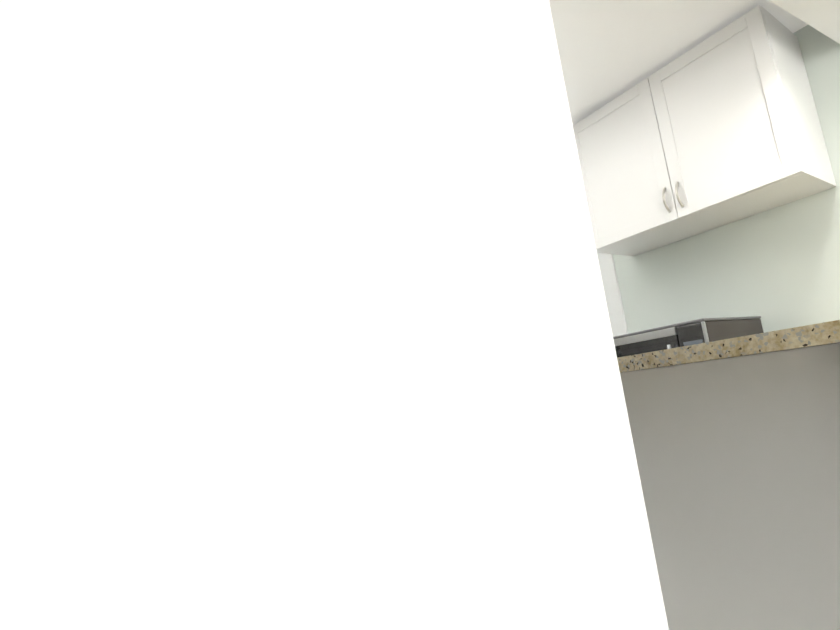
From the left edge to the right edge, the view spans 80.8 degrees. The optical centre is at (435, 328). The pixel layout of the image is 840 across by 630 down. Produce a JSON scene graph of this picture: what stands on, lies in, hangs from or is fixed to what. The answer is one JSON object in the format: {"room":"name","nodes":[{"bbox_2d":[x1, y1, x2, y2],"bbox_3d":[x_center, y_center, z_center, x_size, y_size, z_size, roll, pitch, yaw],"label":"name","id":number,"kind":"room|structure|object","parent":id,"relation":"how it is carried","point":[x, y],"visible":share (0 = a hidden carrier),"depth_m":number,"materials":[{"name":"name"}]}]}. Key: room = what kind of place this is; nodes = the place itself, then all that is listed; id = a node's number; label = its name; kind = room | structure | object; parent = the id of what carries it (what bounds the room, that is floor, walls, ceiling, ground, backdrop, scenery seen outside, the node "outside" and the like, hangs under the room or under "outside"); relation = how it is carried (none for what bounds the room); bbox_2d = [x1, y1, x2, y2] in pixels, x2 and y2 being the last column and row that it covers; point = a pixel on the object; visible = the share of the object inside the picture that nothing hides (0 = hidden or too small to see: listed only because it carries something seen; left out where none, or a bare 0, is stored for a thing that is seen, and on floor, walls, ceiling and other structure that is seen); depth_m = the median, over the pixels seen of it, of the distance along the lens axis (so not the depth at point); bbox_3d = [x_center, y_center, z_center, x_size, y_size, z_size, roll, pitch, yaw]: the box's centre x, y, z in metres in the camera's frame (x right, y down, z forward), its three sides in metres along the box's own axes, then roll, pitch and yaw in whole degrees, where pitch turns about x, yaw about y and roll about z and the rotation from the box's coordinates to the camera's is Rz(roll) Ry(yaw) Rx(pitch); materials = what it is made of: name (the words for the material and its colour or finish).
{"room":"kitchen","nodes":[
{"label":"kitchen","id":0,"kind":"room"},
{"bbox_2d":[549,0,807,124],"bbox_3d":[0.863,-1.588,1.210,4.350,0.100,8.550,-3,-9,-31],"label":"ceiling","id":1,"kind":"structure","parent":0,"point":[610,50],"depth_m":2.35,"materials":[{"name":"white paint"}]},
{"bbox_2d":[769,0,839,43],"bbox_3d":[0.576,-1.379,1.342,3.734,0.195,0.363,-3,-9,-31],"label":"ceiling beam","id":2,"kind":"structure","parent":1,"relation":"attached to","point":[822,16],"depth_m":2.07,"materials":[{"name":"white paint"}]},
{"bbox_2d":[613,25,839,333],"bbox_3d":[2.419,-0.426,1.833,0.140,2.440,8.700,-2,-10,-36],"label":"wall","id":3,"kind":"structure","parent":0,"point":[776,268],"depth_m":2.62,"materials":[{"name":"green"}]},
{"bbox_2d":[597,253,627,336],"bbox_3d":[0.806,-0.270,3.943,0.290,1.495,1.507,-3,-9,-31],"label":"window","id":4,"kind":"structure","parent":3,"relation":"in","point":[608,301],"depth_m":3.35,"materials":[{"name":"white"}]},
{"bbox_2d":[573,5,836,255],"bbox_3d":[1.355,-0.961,2.706,0.497,0.798,1.090,-2,-10,-36],"label":"upper cabinet","id":5,"kind":"object","parent":3,"relation":"attached to","point":[721,127],"visible":0.94,"depth_m":2.44,"materials":[{"name":"white wood"}]},
{"bbox_3d":[1.214,0.903,0.864,4.350,0.100,8.550,-3,-9,-31],"label":"floor","id":6,"kind":"structure","parent":0,"visible":0},
{"bbox_2d":[0,0,668,629],"bbox_3d":[-0.226,0.013,0.185,0.827,1.860,0.029,-3,-9,-31],"label":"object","id":7,"kind":"object","parent":6,"relation":"on","point":[304,320],"visible":1,"depth_m":0.26,"materials":[{"name":"white"}]},
{"bbox_2d":[620,344,839,629],"bbox_3d":[1.392,0.466,1.499,1.874,0.882,0.814,-3,-9,-31],"label":"base cabinet","id":8,"kind":"object","parent":6,"relation":"on","point":[736,441],"depth_m":1.02,"materials":[{"name":"wood"}]},
{"bbox_2d":[617,320,839,371],"bbox_3d":[1.296,0.022,1.572,2.096,0.032,0.900,-3,-9,-31],"label":"countertop","id":9,"kind":"structure","parent":8,"relation":"on","point":[818,335],"depth_m":0.85,"materials":[{"name":"beige stone"}]},
{"bbox_2d":[613,316,763,357],"bbox_3d":[1.265,0.539,2.561,0.653,1.064,0.746,-2,-10,-36],"label":"appliance","id":10,"kind":"object","parent":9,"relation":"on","point":[697,331],"visible":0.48,"depth_m":2.32,"materials":[{"name":"grey metal"}]}
]}

